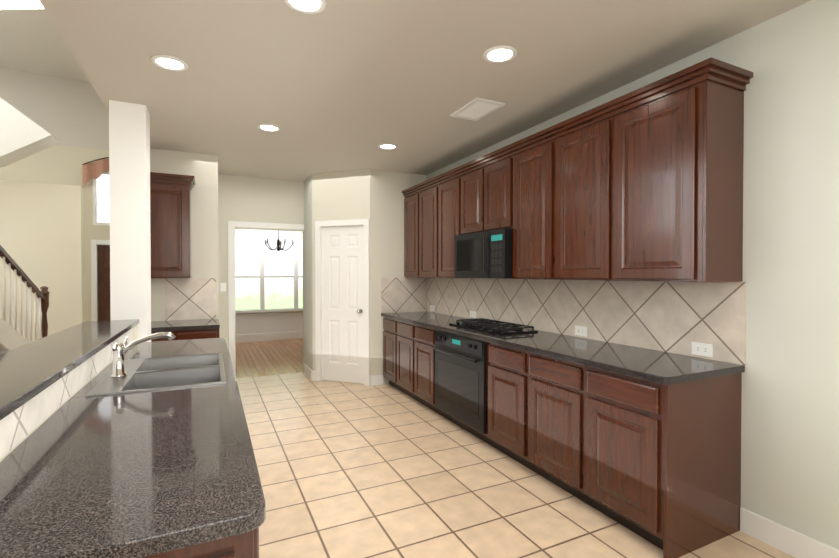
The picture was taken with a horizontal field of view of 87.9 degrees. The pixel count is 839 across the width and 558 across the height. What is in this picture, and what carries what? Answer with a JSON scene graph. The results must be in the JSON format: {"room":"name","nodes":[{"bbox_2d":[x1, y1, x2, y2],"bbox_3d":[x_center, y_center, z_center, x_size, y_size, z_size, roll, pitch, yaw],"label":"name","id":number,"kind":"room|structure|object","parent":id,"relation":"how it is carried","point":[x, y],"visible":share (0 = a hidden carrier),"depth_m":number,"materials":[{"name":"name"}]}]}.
{"room":"kitchen","nodes":[
{"label":"kitchen","id":0,"kind":"room"},
{"bbox_2d":[0,180,83,342],"bbox_3d":[-8.231,-0.094,6.056,5.720,2.880,0.120,0,1,-26],"label":"wall","id":1,"kind":"structure","parent":0,"point":[41,234],"depth_m":7.04,"materials":[{"name":"paint"}]},
{"bbox_2d":[0,9,88,80],"bbox_3d":[-5.497,-4.276,2.572,7.850,0.120,14.350,0,1,-26],"label":"ceiling","id":2,"kind":"structure","parent":0,"point":[32,40],"depth_m":8.00,"materials":[{"name":"paint"}]},
{"bbox_2d":[0,0,43,9],"bbox_3d":[-7.193,-4.243,5.402,4.040,0.001,4.040,0,1,-26],"label":"ceiling light","id":3,"kind":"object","parent":2,"relation":"attached to","point":[18,4],"depth_m":6.75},
{"bbox_2d":[0,68,109,321],"bbox_3d":[-8.553,-1.485,8.901,7.630,5.600,0.150,0,1,-26],"label":"wall","id":4,"kind":"structure","parent":0,"point":[71,116],"depth_m":9.29,"materials":[{"name":"paint"}]},
{"bbox_2d":[91,239,109,320],"bbox_3d":[-6.638,0.221,9.749,1.160,2.170,0.018,0,1,-26],"label":"door frame","id":5,"kind":"structure","parent":4,"relation":"attached to","point":[94,243],"depth_m":9.51,"materials":[{"name":"white wood"}]},
{"bbox_2d":[93,171,109,225],"bbox_3d":[-6.650,-1.779,9.753,1.080,1.190,0.075,0,1,-26],"label":"window","id":6,"kind":"structure","parent":4,"relation":"in","point":[103,206],"depth_m":9.61,"materials":[{"name":"white glass"}]},
{"bbox_2d":[82,157,108,187],"bbox_3d":[-6.597,-2.319,9.638,1.411,0.772,0.072,0,1,-26],"label":"window valance","id":7,"kind":"object","parent":6,"relation":"attached to","point":[95,170],"visible":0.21,"depth_m":9.43,"materials":[{"name":"fabric"}]},
{"bbox_2d":[98,245,109,320],"bbox_3d":[-6.659,0.271,9.793,0.940,2.050,0.057,0,1,-26],"label":"entry door","id":8,"kind":"structure","parent":4,"relation":"in","point":[103,282],"depth_m":9.61,"materials":[{"name":"brown wood"}]},
{"bbox_2d":[150,148,218,320],"bbox_3d":[-2.631,-0.010,4.765,0.780,2.740,0.120,0,1,-26],"label":"wall","id":9,"kind":"structure","parent":0,"point":[202,169],"depth_m":4.79,"materials":[{"name":"beige paint"}]},
{"bbox_2d":[150,172,194,277],"bbox_3d":[-2.623,-0.530,4.487,0.552,1.043,0.374,0,1,-26],"label":"upper cabinet","id":10,"kind":"object","parent":9,"relation":"attached to","point":[170,212],"visible":0.56,"depth_m":4.37,"materials":[{"name":"brown wood"}]},
{"bbox_2d":[165,278,215,320],"bbox_3d":[-2.496,0.218,4.758,0.495,0.453,0.009,0,1,-26],"label":"backsplash","id":11,"kind":"structure","parent":9,"relation":"attached to","point":[190,298],"depth_m":4.75,"materials":[{"name":"tile"}]},
{"bbox_2d":[218,174,303,370],"bbox_3d":[-1.562,-0.028,6.392,2.760,2.740,0.120,0,1,-26],"label":"wall","id":12,"kind":"structure","parent":0,"point":[250,199],"depth_m":5.95,"materials":[{"name":"beige paint"}]},
{"bbox_2d":[220,283,225,291],"bbox_3d":[-2.619,0.109,5.810,0.072,0.116,0.010,0,1,-26],"label":"light switch","id":13,"kind":"object","parent":12,"relation":"attached to","point":[222,287],"visible":1,"depth_m":5.80,"materials":[{"name":"white plastic"}]},
{"bbox_2d":[228,221,303,377],"bbox_3d":[-2.137,0.282,6.107,1.005,2.127,0.138,0,1,-26],"label":"door frame","id":14,"kind":"structure","parent":12,"relation":"attached to","point":[233,226],"depth_m":5.86,"materials":[{"name":"white wood"}]},
{"bbox_2d":[235,229,302,314],"bbox_3d":[-2.864,-0.062,9.555,3.170,2.740,0.150,0,1,-26],"label":"window frame","id":15,"kind":"structure","parent":0,"point":[270,231],"depth_m":9.31,"materials":[{"name":"paint"}]},
{"bbox_2d":[235,231,302,312],"bbox_3d":[-3.019,-0.130,9.382,2.300,1.720,0.135,0,1,-26],"label":"nook window","id":16,"kind":"structure","parent":15,"relation":"in","point":[267,279],"depth_m":9.33,"materials":[{"name":"glass"}]},
{"bbox_2d":[235,312,302,342],"bbox_3d":[-2.820,1.023,9.476,2.950,0.578,0.048,0,1,-26],"label":"wall","id":17,"kind":"structure","parent":15,"relation":"attached to","point":[265,327],"depth_m":9.27,"materials":[{"name":"beige paint"}]},
{"bbox_2d":[235,338,303,378],"bbox_3d":[-2.124,1.375,8.040,3.170,0.100,3.550,0,1,-26],"label":"floor","id":18,"kind":"structure","parent":0,"point":[264,358],"depth_m":7.38,"materials":[{"name":"brown wood"}]},
{"bbox_2d":[304,175,312,370],"bbox_3d":[-1.493,-0.024,6.053,0.110,2.740,0.550,0,1,-26],"label":"wall","id":19,"kind":"structure","parent":0,"point":[308,341],"depth_m":6.02,"materials":[{"name":"paint"}]},
{"bbox_2d":[312,169,369,374],"bbox_3d":[-1.005,-0.020,5.693,0.846,2.740,0.110,0,1,19],"label":"wall","id":20,"kind":"structure","parent":0,"point":[343,195],"depth_m":5.64,"materials":[{"name":"beige paint"}]},
{"bbox_2d":[304,363,314,380],"bbox_3d":[-1.529,1.282,6.008,0.026,0.130,0.586,0,1,-26],"label":"baseboard","id":21,"kind":"structure","parent":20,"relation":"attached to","point":[311,374],"depth_m":5.90,"materials":[{"name":"white wood"}]},
{"bbox_2d":[315,219,368,385],"bbox_3d":[-0.988,0.294,5.681,0.780,2.112,0.128,0,1,19],"label":"door frame","id":22,"kind":"structure","parent":20,"relation":"attached to","point":[319,225],"depth_m":5.69,"materials":[{"name":"white wood"}]},
{"bbox_2d":[322,225,363,383],"bbox_3d":[-0.987,0.328,5.683,0.632,2.028,0.035,0,1,19],"label":"pantry door","id":23,"kind":"structure","parent":20,"relation":"in","point":[342,304],"depth_m":5.67,"materials":[{"name":"white wood"}]},
{"bbox_2d":[370,169,426,383],"bbox_3d":[-0.287,-0.020,5.725,0.803,2.740,0.110,0,1,-26],"label":"wall","id":24,"kind":"structure","parent":0,"point":[387,188],"depth_m":5.58,"materials":[{"name":"beige paint"}]},
{"bbox_2d":[381,278,425,312],"bbox_3d":[-0.199,0.208,5.702,0.642,0.453,0.009,0,1,-26],"label":"backsplash","id":25,"kind":"structure","parent":24,"relation":"attached to","point":[403,294],"depth_m":5.69,"materials":[{"name":"tile"}]},
{"bbox_2d":[39,0,810,181],"bbox_3d":[0.006,-1.413,2.303,3.500,0.120,8.820,0,1,-26],"label":"ceiling","id":26,"kind":"structure","parent":0,"point":[340,85],"depth_m":2.77,"materials":[{"name":"paint"}]},
{"bbox_2d":[151,55,187,70],"bbox_3d":[-1.567,-1.352,2.732,0.200,0.010,0.200,0,1,-26],"label":"recessed light","id":27,"kind":"object","parent":26,"relation":"in","point":[171,63],"visible":1,"depth_m":2.72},
{"bbox_2d":[257,124,280,131],"bbox_3d":[-1.358,-1.365,3.932,0.200,0.010,0.200,0,1,-26],"label":"recessed light","id":28,"kind":"object","parent":26,"relation":"in","point":[270,127],"visible":0.98,"depth_m":3.92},
{"bbox_2d":[284,0,325,13],"bbox_3d":[-0.555,-1.345,2.110,0.200,0.010,0.200,0,1,-26],"label":"recessed light","id":29,"kind":"object","parent":26,"relation":"in","point":[309,6],"visible":1,"depth_m":2.14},
{"bbox_2d":[378,143,397,149],"bbox_3d":[-0.326,-1.371,4.509,0.200,0.010,0.200,0,1,-26],"label":"recessed light","id":30,"kind":"object","parent":26,"relation":"in","point":[388,146],"visible":0.96,"depth_m":4.50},
{"bbox_2d":[450,97,504,120],"bbox_3d":[0.461,-1.359,3.501,0.260,0.012,0.400,0,1,-26],"label":"ceiling vent","id":31,"kind":"object","parent":26,"relation":"in","point":[476,109],"visible":1,"depth_m":3.48,"materials":[{"name":"grey metal"}]},
{"bbox_2d":[483,45,516,62],"bbox_3d":[0.485,-1.351,2.624,0.200,0.010,0.200,0,1,-26],"label":"recessed light","id":32,"kind":"object","parent":26,"relation":"in","point":[500,54],"visible":1,"depth_m":2.62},
{"bbox_2d":[235,372,793,557],"bbox_3d":[-3.074,1.454,0.779,10.400,0.100,8.700,0,1,-26],"label":"floor","id":33,"kind":"structure","parent":0,"point":[351,470],"depth_m":2.83,"materials":[{"name":"beige tile"}]},
{"bbox_2d":[0,324,137,461],"bbox_3d":[-1.601,0.877,2.023,0.121,1.026,3.026,0,1,-26],"label":"support","id":34,"kind":"object","parent":33,"relation":"on","point":[22,423],"visible":0.23,"depth_m":1.52,"materials":[{"name":"tile"}]},
{"bbox_2d":[0,319,138,419],"bbox_3d":[-1.677,0.347,1.946,0.342,0.032,3.088,0,1,-26],"label":"countertop","id":35,"kind":"structure","parent":34,"relation":"on","point":[29,371],"depth_m":1.84,"materials":[{"name":"stone"}]},
{"bbox_2d":[109,100,150,341],"bbox_3d":[-2.308,0.004,3.488,0.241,2.740,0.240,0,1,-26],"label":"column","id":36,"kind":"structure","parent":33,"relation":"on","point":[129,191],"depth_m":3.38,"materials":[{"name":"beige paint"}]},
{"bbox_2d":[151,329,218,341],"bbox_3d":[-2.464,0.926,4.429,0.770,0.875,0.642,0,1,-26],"label":"base cabinet","id":37,"kind":"object","parent":33,"relation":"on","point":[195,334],"visible":0.17,"depth_m":4.20,"materials":[{"name":"brown wood"}]},
{"bbox_2d":[151,319,219,331],"bbox_3d":[-2.460,0.469,4.417,0.776,0.039,0.656,0,1,-26],"label":"countertop","id":38,"kind":"structure","parent":37,"relation":"on","point":[177,325],"depth_m":4.28,"materials":[{"name":"stone"}]},
{"bbox_2d":[143,527,258,557],"bbox_3d":[-1.349,0.953,1.957,0.936,0.875,2.764,0,1,-26],"label":"kitchen island","id":39,"kind":"object","parent":33,"relation":"on","point":[245,545],"visible":0.02,"depth_m":0.89,"materials":[{"name":"brown wood"}]},
{"bbox_2d":[0,338,265,557],"bbox_3d":[-1.200,0.494,2.041,0.616,0.038,2.790,0,1,-26],"label":"island countertop","id":40,"kind":"structure","parent":39,"relation":"on","point":[142,474],"depth_m":1.08,"materials":[{"name":"stone"}]},
{"bbox_2d":[111,332,174,377],"bbox_3d":[-1.365,0.364,2.166,0.274,0.205,0.139,0,1,-26],"label":"sink faucet","id":41,"kind":"object","parent":40,"relation":"on","point":[120,349],"visible":1,"depth_m":2.09,"materials":[{"name":"silver metal"}]},
{"bbox_2d":[86,353,226,396],"bbox_3d":[-1.292,0.564,2.241,0.520,0.196,0.820,0,1,-26],"label":"double-bowl sink","id":42,"kind":"object","parent":40,"relation":"in","point":[155,373],"visible":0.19,"depth_m":2.25,"materials":[{"name":"silver metal"}]},
{"bbox_2d":[383,317,394,386],"bbox_3d":[-0.087,0.914,5.502,0.644,0.876,0.456,0,1,-26],"label":"base cabinet","id":43,"kind":"object","parent":33,"relation":"on","point":[388,323],"depth_m":5.37,"materials":[{"name":"brown wood"}]},
{"bbox_2d":[395,320,410,396],"bbox_3d":[0.119,0.919,5.076,0.644,0.876,0.490,0,1,-26],"label":"base cabinet","id":44,"kind":"object","parent":33,"relation":"on","point":[402,329],"depth_m":4.99,"materials":[{"name":"brown wood"}]},
{"bbox_2d":[411,323,430,408],"bbox_3d":[0.325,0.923,4.649,0.644,0.876,0.460,0,1,-26],"label":"base cabinet","id":45,"kind":"object","parent":33,"relation":"on","point":[420,335],"depth_m":4.56,"materials":[{"name":"brown wood"}]},
{"bbox_2d":[431,328,486,442],"bbox_3d":[0.629,0.930,4.021,0.644,0.876,0.935,0,1,-26],"label":"base cabinet","id":46,"kind":"object","parent":33,"relation":"on","point":[476,433],"depth_m":4.30,"materials":[{"name":"brown wood"}]},
{"bbox_2d":[433,330,486,433],"bbox_3d":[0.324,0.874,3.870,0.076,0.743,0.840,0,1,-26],"label":"built-in oven","id":47,"kind":"object","parent":46,"relation":"in","point":[460,378],"visible":1,"depth_m":3.79,"materials":[{"name":"black metal"}]},
{"bbox_2d":[487,342,522,464],"bbox_3d":[0.934,0.937,3.390,0.644,0.876,0.465,0,1,-26],"label":"base cabinet","id":48,"kind":"object","parent":33,"relation":"on","point":[504,364],"depth_m":3.27,"materials":[{"name":"brown wood"}]},
{"bbox_2d":[523,351,578,498],"bbox_3d":[1.146,0.942,2.952,0.644,0.876,0.510,0,1,-26],"label":"base cabinet","id":49,"kind":"object","parent":33,"relation":"on","point":[550,385],"depth_m":2.82,"materials":[{"name":"brown wood"}]},
{"bbox_2d":[579,364,741,557],"bbox_3d":[1.369,0.947,2.489,0.644,0.876,0.518,0,1,-26],"label":"base cabinet","id":50,"kind":"object","parent":33,"relation":"on","point":[657,465],"depth_m":2.28,"materials":[{"name":"brown wood"}]},
{"bbox_2d":[381,311,744,384],"bbox_3d":[0.641,0.473,3.970,0.656,0.038,3.862,0,1,-26],"label":"countertop","id":51,"kind":"structure","parent":50,"relation":"on","point":[661,367],"depth_m":2.73,"materials":[{"name":"stone"}]},
{"bbox_2d":[449,318,537,334],"bbox_3d":[0.655,0.429,4.025,0.410,0.046,0.830,0,1,-26],"label":"gas cooktop","id":52,"kind":"object","parent":51,"relation":"in","point":[489,326],"visible":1,"depth_m":3.88,"materials":[{"name":"black metal"}]},
{"bbox_2d":[427,0,838,549],"bbox_3d":[1.545,0.010,2.996,0.120,2.740,8.700,0,1,-26],"label":"wall","id":53,"kind":"structure","parent":0,"point":[789,59],"depth_m":2.19,"materials":[{"name":"paint"}]},
{"bbox_2d":[402,186,413,276],"bbox_3d":[0.033,-0.582,5.548,0.374,1.123,0.452,0,1,-26],"label":"upper cabinet","id":54,"kind":"object","parent":53,"relation":"attached to","point":[408,193],"depth_m":5.52,"materials":[{"name":"brown wood"}]},
{"bbox_2d":[414,177,433,277],"bbox_3d":[0.238,-0.578,5.123,0.374,1.123,0.490,0,1,-26],"label":"upper cabinet","id":55,"kind":"object","parent":53,"relation":"attached to","point":[423,191],"depth_m":5.13,"materials":[{"name":"brown wood"}]},
{"bbox_2d":[434,169,453,277],"bbox_3d":[0.448,-0.573,4.689,0.374,1.123,0.476,0,1,-26],"label":"upper cabinet","id":56,"kind":"object","parent":53,"relation":"attached to","point":[444,182],"depth_m":4.69,"materials":[{"name":"brown wood"}]},
{"bbox_2d":[454,158,477,235],"bbox_3d":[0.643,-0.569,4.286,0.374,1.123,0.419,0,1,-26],"label":"upper cabinet","id":57,"kind":"object","parent":53,"relation":"attached to","point":[465,175],"depth_m":4.29,"materials":[{"name":"brown wood"}]},
{"bbox_2d":[478,146,505,231],"bbox_3d":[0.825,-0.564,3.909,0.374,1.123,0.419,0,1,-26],"label":"upper cabinet","id":58,"kind":"object","parent":53,"relation":"attached to","point":[491,166],"depth_m":3.89,"materials":[{"name":"brown wood"}]},
{"bbox_2d":[454,228,512,278],"bbox_3d":[0.700,-0.219,4.084,0.445,0.421,0.823,0,1,-26],"label":"microwave","id":59,"kind":"object","parent":58,"relation":"attached to","point":[486,254],"visible":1,"depth_m":3.86,"materials":[{"name":"black"}]},
{"bbox_2d":[506,129,545,279],"bbox_3d":[1.023,-0.560,3.499,0.374,1.123,0.491,0,1,-26],"label":"upper cabinet","id":60,"kind":"object","parent":53,"relation":"attached to","point":[525,157],"depth_m":3.46,"materials":[{"name":"brown wood"}]},
{"bbox_2d":[546,103,605,279],"bbox_3d":[1.242,-0.555,3.046,0.374,1.123,0.515,0,1,-26],"label":"upper cabinet","id":61,"kind":"object","parent":53,"relation":"attached to","point":[576,145],"depth_m":3.00,"materials":[{"name":"brown wood"}]},
{"bbox_2d":[427,278,745,364],"bbox_3d":[0.937,0.225,4.104,0.009,0.453,3.851,0,1,-26],"label":"backsplash","id":62,"kind":"structure","parent":53,"relation":"attached to","point":[673,317],"depth_m":3.09,"materials":[{"name":"tile"}]},
{"bbox_2d":[470,311,475,317],"bbox_3d":[0.590,0.392,4.804,0.007,0.074,0.120,0,1,-26],"label":"electrical outlet","id":63,"kind":"object","parent":62,"relation":"attached to","point":[472,314],"visible":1,"depth_m":4.79,"materials":[{"name":"white plastic"}]},
{"bbox_2d":[575,325,586,336],"bbox_3d":[1.264,0.407,3.409,0.007,0.074,0.120,0,1,-26],"label":"electrical outlet","id":64,"kind":"object","parent":62,"relation":"attached to","point":[580,330],"visible":1,"depth_m":3.40,"materials":[{"name":"white plastic"}]},
{"bbox_2d":[692,342,712,356],"bbox_3d":[1.669,0.416,2.571,0.007,0.074,0.120,0,1,-26],"label":"electrical outlet","id":65,"kind":"object","parent":62,"relation":"attached to","point":[703,349],"visible":1,"depth_m":2.57,"materials":[{"name":"white plastic"}]},
{"bbox_2d":[606,57,752,281],"bbox_3d":[1.489,-0.549,2.536,0.374,1.123,0.618,0,1,-26],"label":"upper cabinet","id":66,"kind":"object","parent":53,"relation":"attached to","point":[644,183],"depth_m":2.37,"materials":[{"name":"brown wood"}]},
{"bbox_2d":[740,507,838,557],"bbox_3d":[2.571,1.339,0.729,0.014,0.130,3.700,0,1,-26],"label":"baseboard","id":67,"kind":"structure","parent":53,"relation":"attached to","point":[789,541],"depth_m":2.21,"materials":[{"name":"white wood"}]},
{"bbox_3d":[-2.150,-1.476,8.063,3.170,0.120,3.430,0,1,-26],"label":"ceiling","id":68,"kind":"structure","parent":0,"visible":0},
{"bbox_2d":[264,231,293,251],"bbox_3d":[-2.382,-0.938,7.418,0.486,0.939,0.506,0,1,-26],"label":"chandelier","id":69,"kind":"object","parent":68,"relation":"hanging from","point":[278,243],"visible":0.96,"depth_m":7.40,"materials":[{"name":"brown metal"}]},
{"bbox_3d":[-7.399,1.391,6.546,7.630,0.100,5.450,0,1,-26],"label":"floor","id":70,"kind":"structure","parent":0,"visible":0},
{"bbox_2d":[0,245,48,353],"bbox_3d":[-5.587,-0.147,4.832,1.062,3.285,3.548,0,1,-19],"label":"stair railing","id":71,"kind":"object","parent":70,"relation":"on","point":[11,338],"visible":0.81,"depth_m":5.93,"materials":[{"name":"brown wood"}]},
{"bbox_3d":[-9.008,-1.398,0.962,0.100,5.600,14.250,0,1,-26],"label":"wall","id":72,"kind":"structure","parent":0,"visible":0},
{"bbox_2d":[0,98,59,166],"bbox_3d":[-8.222,-2.250,5.715,5.460,1.040,0.440,0,1,-26],"label":"soffit","id":73,"kind":"structure","parent":72,"relation":"attached to","point":[22,136],"depth_m":6.55,"materials":[{"name":"white paint"}]}
]}

